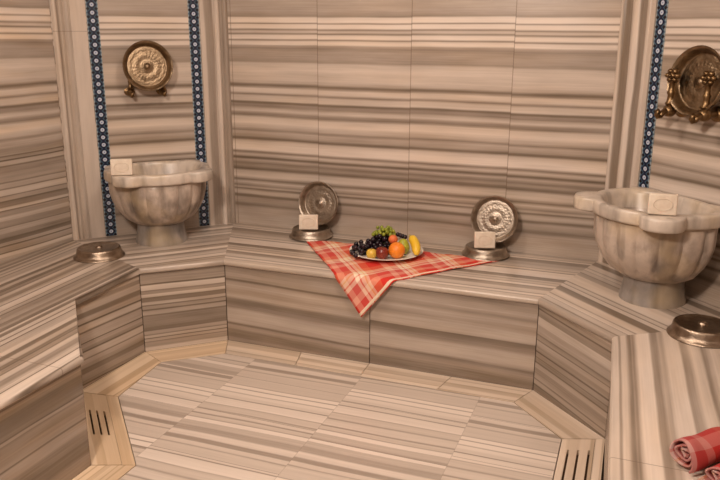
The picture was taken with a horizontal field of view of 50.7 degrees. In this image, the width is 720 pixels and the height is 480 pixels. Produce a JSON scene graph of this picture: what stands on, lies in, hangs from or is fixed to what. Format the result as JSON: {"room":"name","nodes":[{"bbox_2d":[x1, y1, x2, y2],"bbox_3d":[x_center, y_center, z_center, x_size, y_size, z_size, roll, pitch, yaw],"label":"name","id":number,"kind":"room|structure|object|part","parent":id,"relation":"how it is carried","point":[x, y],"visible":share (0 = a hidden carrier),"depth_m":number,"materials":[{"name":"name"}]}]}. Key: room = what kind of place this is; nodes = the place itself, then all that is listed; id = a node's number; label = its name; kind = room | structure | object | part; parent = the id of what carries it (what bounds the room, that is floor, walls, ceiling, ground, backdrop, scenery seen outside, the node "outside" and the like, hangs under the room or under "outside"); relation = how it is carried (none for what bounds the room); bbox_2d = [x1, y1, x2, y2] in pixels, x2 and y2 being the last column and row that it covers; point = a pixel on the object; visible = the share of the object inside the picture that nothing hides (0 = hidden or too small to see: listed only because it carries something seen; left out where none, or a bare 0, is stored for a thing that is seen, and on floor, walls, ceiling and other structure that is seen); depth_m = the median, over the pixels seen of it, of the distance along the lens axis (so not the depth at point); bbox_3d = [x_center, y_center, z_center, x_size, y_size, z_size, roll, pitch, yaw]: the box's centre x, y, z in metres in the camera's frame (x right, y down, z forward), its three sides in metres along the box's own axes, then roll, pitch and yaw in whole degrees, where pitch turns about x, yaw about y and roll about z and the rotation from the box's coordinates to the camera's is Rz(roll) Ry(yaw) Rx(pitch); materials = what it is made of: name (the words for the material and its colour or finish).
{"room":"spa","nodes":[
{"label":"spa","id":0,"kind":"room"},
{"bbox_2d":[0,0,72,261],"bbox_3d":[-2.522,-0.326,2.467,0.080,2.600,3.794,8,17,26],"label":"wall","id":1,"kind":"structure","parent":0,"point":[34,199],"depth_m":3.94,"materials":[{"name":"stone"}]},
{"bbox_2d":[49,0,209,239],"bbox_3d":[-1.214,-0.835,4.306,0.936,2.600,0.080,-7,17,-25],"label":"wall","id":2,"kind":"structure","parent":0,"point":[148,126],"depth_m":4.27,"materials":[{"name":"stone"}]},
{"bbox_2d":[49,0,105,239],"bbox_3d":[-1.532,-1.020,4.037,0.172,2.100,0.024,-7,17,-25],"label":"trim","id":3,"kind":"structure","parent":2,"relation":"attached to","point":[68,17],"depth_m":4.13,"materials":[{"name":"stone"}]},
{"bbox_2d":[85,0,116,235],"bbox_3d":[-1.427,-1.036,4.094,0.061,2.100,0.006,-7,17,-25],"label":"mosaic border","id":4,"kind":"object","parent":2,"relation":"attached to","point":[92,16],"visible":1,"depth_m":4.18,"materials":[{"name":"blue tile"}]},
{"bbox_2d":[124,81,134,97],"bbox_3d":[-1.262,-0.865,4.171,0.060,0.157,0.097,-7,17,-25],"label":"water tap","id":5,"kind":"object","parent":2,"relation":"attached to","point":[129,91],"visible":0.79,"depth_m":4.17,"materials":[{"name":"gold metal"}]},
{"bbox_2d":[122,40,172,90],"bbox_3d":[-1.159,-0.950,4.142,0.270,0.269,0.077,-7,17,-24],"label":"bowl","id":6,"kind":"object","parent":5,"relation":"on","point":[147,65],"visible":1,"depth_m":4.15,"materials":[{"name":"gold metal"}]},
{"bbox_2d":[156,86,166,95],"bbox_3d":[-1.103,-0.885,4.245,0.060,0.157,0.097,-7,17,-25],"label":"water tap","id":7,"kind":"object","parent":2,"relation":"attached to","point":[163,91],"visible":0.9,"depth_m":4.25,"materials":[{"name":"gold metal"}]},
{"bbox_2d":[187,0,209,225],"bbox_3d":[-0.937,-1.097,4.321,0.061,2.100,0.006,-7,17,-25],"label":"mosaic border","id":8,"kind":"object","parent":2,"relation":"attached to","point":[193,8],"visible":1,"depth_m":4.39,"materials":[{"name":"blue tile"}]},
{"bbox_2d":[199,0,235,224],"bbox_3d":[-0.830,-1.108,4.361,0.160,2.100,0.028,-7,17,-25],"label":"trim","id":9,"kind":"structure","parent":2,"relation":"attached to","point":[213,14],"depth_m":4.45,"materials":[{"name":"stone"}]},
{"bbox_2d":[74,340,604,479],"bbox_3d":[-0.767,1.008,2.549,4.200,0.100,4.600,6,17,20],"label":"floor","id":10,"kind":"structure","parent":0,"point":[222,416],"depth_m":3.16,"materials":[{"name":"stone"}]},
{"bbox_2d":[84,393,121,464],"bbox_3d":[-1.095,0.788,3.190,0.108,0.025,0.697,-6,17,-23],"label":"floor drain","id":11,"kind":"object","parent":10,"relation":"on","point":[103,448],"visible":0.84,"depth_m":3.11,"materials":[{"name":"beige stone"}]},
{"bbox_2d":[72,465,134,479],"bbox_3d":[-1.155,1.017,2.382,0.180,0.031,1.217,6,17,20],"label":"trim","id":12,"kind":"structure","parent":10,"relation":"on","point":[93,472],"depth_m":2.85,"materials":[{"name":"beige stone"}]},
{"bbox_2d":[106,395,135,465],"bbox_3d":[-1.003,0.795,3.176,0.047,0.031,0.638,-6,17,-22],"label":"trim","id":13,"kind":"structure","parent":10,"relation":"on","point":[124,447],"depth_m":3.14,"materials":[{"name":"beige stone"}]},
{"bbox_2d":[83,352,160,398],"bbox_3d":[-1.109,0.658,3.665,0.196,0.031,0.478,6,17,20],"label":"trim","id":14,"kind":"structure","parent":10,"relation":"on","point":[115,383],"depth_m":3.62,"materials":[{"name":"beige stone"}]},
{"bbox_2d":[146,340,227,361],"bbox_3d":[-0.874,0.590,3.912,0.426,0.031,0.164,-6,17,-20],"label":"trim","id":15,"kind":"structure","parent":10,"relation":"on","point":[213,348],"depth_m":3.91,"materials":[{"name":"beige stone"}]},
{"bbox_2d":[226,340,300,365],"bbox_3d":[-0.512,0.592,3.912,0.466,0.031,0.154,6,17,20],"label":"trim","id":16,"kind":"structure","parent":10,"relation":"on","point":[278,355],"depth_m":3.90,"materials":[{"name":"beige stone"}]},
{"bbox_2d":[296,352,368,375],"bbox_3d":[-0.151,0.629,3.781,0.376,0.031,0.152,6,17,20],"label":"trim","id":17,"kind":"structure","parent":10,"relation":"on","point":[338,365],"depth_m":3.77,"materials":[{"name":"beige stone"}]},
{"bbox_2d":[0,223,719,479],"bbox_3d":[-0.414,0.580,3.064,3.737,0.450,3.004,6,17,20],"label":"bench","id":18,"kind":"object","parent":10,"relation":"on","point":[559,328],"visible":0.96,"depth_m":3.52,"materials":[{"name":"beige stone"}]},
{"bbox_3d":[-1.230,0.787,2.369,0.043,0.416,1.054,6,17,20],"label":"panel","id":19,"kind":"part","parent":18,"relation":"part of","materials":[{"name":"stone"}]},
{"bbox_3d":[-1.629,0.347,3.099,1.395,0.030,2.326,6,17,20],"label":"seat","id":20,"kind":"part","parent":18,"relation":"part of","materials":[{"name":"stone"}]},
{"bbox_3d":[-1.164,0.575,3.126,0.020,0.416,0.656,-6,17,-23],"label":"panel","id":21,"kind":"part","parent":18,"relation":"part of","materials":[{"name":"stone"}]},
{"bbox_2d":[73,241,124,262],"bbox_3d":[-1.366,0.056,3.979,0.260,0.060,0.260,1,16,3],"label":"bowl","id":22,"kind":"object","parent":18,"relation":"on","point":[102,251],"visible":1,"depth_m":3.92,"materials":[{"name":"silver metal"}]},
{"bbox_3d":[-1.204,0.431,3.640,0.020,0.416,0.477,7,17,21],"label":"panel","id":23,"kind":"part","parent":18,"relation":"part of","materials":[{"name":"stone"}]},
{"bbox_3d":[-1.039,0.051,4.168,0.936,0.030,0.743,-7,17,-25],"label":"seat","id":24,"kind":"part","parent":18,"relation":"part of","materials":[{"name":"stone"}]},
{"bbox_2d":[104,159,212,246],"bbox_3d":[-1.095,-0.190,4.194,0.564,0.420,0.466,-8,18,-26],"label":"basin","id":25,"kind":"object","parent":18,"relation":"on","point":[159,196],"visible":0.97,"depth_m":4.05,"materials":[{"name":"stone"}]},
{"bbox_2d":[110,158,132,175],"bbox_3d":[-1.229,-0.377,3.919,0.108,0.086,0.043,-3,16,-11],"label":"soap bar","id":26,"kind":"object","parent":25,"relation":"on","point":[118,166],"visible":1,"depth_m":3.90,"materials":[{"name":"beige wax"}]},
{"bbox_3d":[-0.907,0.350,3.935,0.425,0.416,0.020,-6,17,-20],"label":"panel","id":27,"kind":"part","parent":18,"relation":"part of","materials":[{"name":"stone"}]},
{"bbox_3d":[-0.324,0.370,3.873,0.800,0.416,0.020,6,17,20],"label":"panel","id":28,"kind":"part","parent":18,"relation":"part of","materials":[{"name":"stone"}]},
{"bbox_2d":[289,225,332,241],"bbox_3d":[-0.281,-0.052,4.361,0.252,0.058,0.252,-5,17,-19],"label":"bowl","id":29,"kind":"object","parent":18,"relation":"on","point":[323,232],"visible":0.7,"depth_m":4.28,"materials":[{"name":"silver metal"}]},
{"bbox_2d":[299,214,317,229],"bbox_3d":[-0.291,-0.102,4.300,0.108,0.086,0.045,0,16,0],"label":"soap bar","id":30,"kind":"object","parent":29,"relation":"on","point":[306,221],"visible":1,"depth_m":4.28,"materials":[{"name":"beige wax"}]},
{"bbox_2d":[298,181,337,224],"bbox_3d":[-0.232,-0.215,4.361,0.252,0.249,0.085,7,17,24],"label":"bowl","id":31,"kind":"object","parent":29,"relation":"on","point":[317,197],"visible":0.93,"depth_m":4.37,"materials":[{"name":"silver metal"}]},
{"bbox_2d":[307,241,497,316],"bbox_3d":[0.106,0.209,3.901,1.113,0.206,0.544,6,17,20],"label":"plaid cloth","id":32,"kind":"object","parent":18,"relation":"on","point":[363,280],"visible":0.75,"depth_m":3.79,"materials":[{"name":"red fabric"}]},
{"bbox_2d":[349,240,423,260],"bbox_3d":[0.139,0.060,4.003,0.390,0.024,0.390,6,17,20],"label":"plate","id":33,"kind":"object","parent":32,"relation":"on","point":[410,254],"visible":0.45,"depth_m":3.91,"materials":[{"name":"beige ceramic"}]},
{"bbox_2d":[349,240,367,257],"bbox_3d":[-0.005,0.041,3.946,0.108,0.083,0.153,6,17,20],"label":"grape bunch","id":34,"kind":"object","parent":33,"relation":"on","point":[360,247],"visible":0.97,"depth_m":3.92,"materials":[{"name":"food"}]},
{"bbox_2d":[366,249,375,257],"bbox_3d":[0.059,0.067,3.887,0.056,0.059,0.056,6,17,20],"label":"apple","id":35,"kind":"object","parent":33,"relation":"on","point":[371,253],"visible":0.88,"depth_m":3.87,"materials":[{"name":"yellow food"}]},
{"bbox_2d":[376,246,388,258],"bbox_3d":[0.112,0.064,3.883,0.067,0.068,0.067,6,17,20],"label":"apple","id":36,"kind":"object","parent":33,"relation":"on","point":[382,252],"visible":0.98,"depth_m":3.86,"materials":[{"name":"red food"}]},
{"bbox_2d":[365,232,406,251],"bbox_3d":[0.128,0.013,3.999,0.220,0.108,0.156,6,17,20],"label":"grape bunch","id":37,"kind":"object","parent":33,"relation":"on","point":[378,240],"visible":0.66,"depth_m":3.98,"materials":[{"name":"food"}]},
{"bbox_2d":[371,225,395,236],"bbox_3d":[0.127,-0.049,3.994,0.127,0.059,0.092,6,17,20],"label":"grape bunch","id":38,"kind":"object","parent":37,"relation":"on","point":[388,230],"visible":0.98,"depth_m":3.98,"materials":[{"name":"green food"}]},
{"bbox_2d":[388,232,397,243],"bbox_3d":[0.172,-0.009,3.946,0.049,0.062,0.049,6,17,20],"label":"peach","id":39,"kind":"object","parent":37,"relation":"on","point":[393,238],"visible":0.81,"depth_m":3.93,"materials":[{"name":"orange food"}]},
{"bbox_2d":[388,242,404,258],"bbox_3d":[0.188,0.053,3.891,0.086,0.086,0.086,6,17,20],"label":"orange","id":40,"kind":"object","parent":33,"relation":"on","point":[396,250],"visible":1,"depth_m":3.86,"materials":[{"name":"orange food"}]},
{"bbox_2d":[399,236,409,253],"bbox_3d":[0.225,0.026,3.975,0.071,0.094,0.072,8,17,25],"label":"pear","id":41,"kind":"object","parent":33,"relation":"on","point":[404,242],"visible":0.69,"depth_m":3.95,"materials":[{"name":"food"}]},
{"bbox_2d":[409,235,420,256],"bbox_3d":[0.283,0.026,3.930,0.048,0.092,0.131,-3,16,-13],"label":"banana","id":42,"kind":"object","parent":33,"relation":"on","point":[414,242],"visible":1,"depth_m":3.90,"materials":[{"name":"yellow food"}]},
{"bbox_3d":[0.105,0.103,4.000,2.157,0.030,0.710,6,17,20],"label":"seat","id":43,"kind":"part","parent":18,"relation":"part of","materials":[{"name":"stone"}]},
{"bbox_3d":[0.427,0.450,3.600,0.800,0.416,0.020,6,17,20],"label":"panel","id":44,"kind":"part","parent":18,"relation":"part of","materials":[{"name":"stone"}]},
{"bbox_2d":[462,241,508,260],"bbox_3d":[0.664,0.048,4.017,0.252,0.058,0.252,-1,16,-4],"label":"bowl","id":45,"kind":"object","parent":18,"relation":"on","point":[499,252],"visible":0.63,"depth_m":3.94,"materials":[{"name":"silver metal"}]},
{"bbox_2d":[474,231,495,247],"bbox_3d":[0.648,-0.001,3.954,0.108,0.086,0.045,1,16,2],"label":"soap bar","id":46,"kind":"object","parent":45,"relation":"on","point":[482,239],"visible":1,"depth_m":3.94,"materials":[{"name":"beige wax"}]},
{"bbox_2d":[471,195,517,242],"bbox_3d":[0.714,-0.114,4.017,0.252,0.249,0.085,7,17,21],"label":"bowl","id":47,"kind":"object","parent":45,"relation":"on","point":[493,213],"visible":0.93,"depth_m":4.03,"materials":[{"name":"silver metal"}]},
{"bbox_3d":[0.908,0.549,3.251,0.020,0.416,0.472,-7,17,-24],"label":"panel","id":48,"kind":"part","parent":18,"relation":"part of","materials":[{"name":"stone"}]},
{"bbox_3d":[0.700,0.860,2.136,0.020,0.416,1.964,5,16,18],"label":"panel","id":49,"kind":"part","parent":18,"relation":"part of","materials":[{"name":"stone"}]},
{"bbox_3d":[1.138,0.272,3.409,0.650,0.030,0.948,-7,17,-23],"label":"seat","id":50,"kind":"part","parent":18,"relation":"part of","materials":[{"name":"stone"}]},
{"bbox_2d":[573,186,719,308],"bbox_3d":[1.240,0.052,3.313,0.447,0.447,0.593,-7,17,-23],"label":"basin","id":51,"kind":"object","parent":18,"relation":"on","point":[655,255],"visible":0.95,"depth_m":3.16,"materials":[{"name":"stone"}]},
{"bbox_2d":[647,193,677,215],"bbox_3d":[1.202,-0.143,3.020,0.108,0.086,0.044,5,16,15],"label":"soap bar","id":52,"kind":"object","parent":51,"relation":"on","point":[658,203],"visible":1,"depth_m":3.00,"materials":[{"name":"beige wax"}]},
{"bbox_3d":[0.961,0.619,2.166,0.548,0.030,2.328,6,17,20],"label":"seat","id":53,"kind":"part","parent":18,"relation":"part of","materials":[{"name":"stone"}]},
{"bbox_2d":[666,314,719,348],"bbox_3d":[1.343,0.347,2.979,0.260,0.060,0.260,-14,21,-40],"label":"bowl","id":54,"kind":"object","parent":18,"relation":"on","point":[698,330],"visible":1,"depth_m":2.94,"materials":[{"name":"silver metal"}]},
{"bbox_2d":[669,426,719,473],"bbox_3d":[0.982,0.568,2.107,0.256,0.083,0.100,-7,17,-23],"label":"rolled towel","id":55,"kind":"object","parent":18,"relation":"on","point":[698,451],"visible":1,"depth_m":2.06,"materials":[{"name":"fabric"}]},
{"bbox_2d":[697,463,719,479],"bbox_3d":[1.004,0.609,2.021,0.222,0.066,0.073,-8,18,-27],"label":"rolled towel","id":56,"kind":"object","parent":18,"relation":"on","point":[712,473],"visible":1,"depth_m":2.00,"materials":[{"name":"fabric"}]},
{"bbox_2d":[360,363,450,389],"bbox_3d":[0.216,0.668,3.649,0.415,0.031,0.152,6,17,20],"label":"trim","id":57,"kind":"structure","parent":10,"relation":"on","point":[374,371],"depth_m":3.64,"materials":[{"name":"beige stone"}]},
{"bbox_2d":[438,377,531,402],"bbox_3d":[0.578,0.706,3.518,0.412,0.031,0.150,6,17,20],"label":"trim","id":58,"kind":"structure","parent":10,"relation":"on","point":[456,385],"depth_m":3.51,"materials":[{"name":"beige stone"}]},
{"bbox_2d":[514,390,603,441],"bbox_3d":[0.826,0.775,3.275,0.157,0.031,0.473,-7,17,-24],"label":"trim","id":59,"kind":"structure","parent":10,"relation":"on","point":[563,425],"depth_m":3.26,"materials":[{"name":"beige stone"}]},
{"bbox_2d":[553,439,594,479],"bbox_3d":[0.787,0.898,2.825,0.133,0.025,0.645,6,17,20],"label":"floor drain","id":60,"kind":"object","parent":10,"relation":"on","point":[572,447],"visible":0.99,"depth_m":2.95,"materials":[{"name":"beige stone"}]},
{"bbox_2d":[590,439,604,479],"bbox_3d":[0.867,0.907,2.804,0.037,0.031,0.663,6,17,19],"label":"trim","id":61,"kind":"structure","parent":10,"relation":"on","point":[596,471],"depth_m":2.95,"materials":[{"name":"beige stone"}]},
{"bbox_2d":[227,0,621,259],"bbox_3d":[0.248,-0.781,4.136,2.157,2.600,0.080,6,17,20],"label":"wall","id":62,"kind":"structure","parent":0,"point":[415,113],"depth_m":4.08,"materials":[{"name":"stone"}]},
{"bbox_2d":[649,0,719,307],"bbox_3d":[1.474,-0.552,3.334,0.080,2.600,0.948,-7,17,-23],"label":"wall","id":63,"kind":"structure","parent":0,"point":[685,162],"depth_m":3.32,"materials":[{"name":"stone"}]},
{"bbox_2d":[598,0,657,266],"bbox_3d":[1.281,-0.876,3.562,0.026,2.100,0.221,-7,17,-23],"label":"trim","id":64,"kind":"structure","parent":63,"relation":"attached to","point":[638,17],"depth_m":3.60,"materials":[{"name":"stone"}]},
{"bbox_2d":[638,0,668,187],"bbox_3d":[1.348,-0.841,3.440,0.006,2.100,0.060,-7,17,-23],"label":"mosaic border","id":65,"kind":"object","parent":63,"relation":"attached to","point":[662,7],"visible":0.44,"depth_m":3.48,"materials":[{"name":"blue tile"}]},
{"bbox_2d":[654,68,685,118],"bbox_3d":[1.349,-0.635,3.296,0.160,0.212,0.081,-7,17,-23],"label":"water tap","id":66,"kind":"object","parent":63,"relation":"attached to","point":[672,76],"visible":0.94,"depth_m":3.29,"materials":[{"name":"gold metal"}]},
{"bbox_3d":[1.309,-0.550,3.301,0.073,0.046,0.035,-7,17,-23],"label":"spout","id":67,"kind":"part","parent":66,"relation":"part of","materials":[{"name":"gold metal"}]},
{"bbox_3d":[1.346,-0.709,3.274,0.046,0.058,0.078,-7,17,-23],"label":"handle","id":68,"kind":"part","parent":66,"relation":"part of","materials":[{"name":"gold metal"}]},
{"bbox_2d":[667,45,719,115],"bbox_3d":[1.421,-0.669,3.190,0.089,0.290,0.292,-7,17,-24],"label":"bowl","id":69,"kind":"object","parent":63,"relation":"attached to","point":[691,64],"visible":0.78,"depth_m":3.22,"materials":[{"name":"gold metal"}]},
{"bbox_2d":[688,71,719,123],"bbox_3d":[1.427,-0.588,3.130,0.160,0.212,0.081,-7,17,-23],"label":"water tap","id":70,"kind":"object","parent":63,"relation":"attached to","point":[708,78],"visible":1,"depth_m":3.12,"materials":[{"name":"gold metal"}]},
{"bbox_3d":[1.387,-0.503,3.135,0.073,0.046,0.035,-7,17,-23],"label":"spout","id":71,"kind":"part","parent":70,"relation":"part of","materials":[{"name":"gold metal"}]},
{"bbox_3d":[1.424,-0.662,3.107,0.046,0.058,0.078,-7,17,-23],"label":"handle","id":72,"kind":"part","parent":70,"relation":"part of","materials":[{"name":"gold metal"}]}
]}

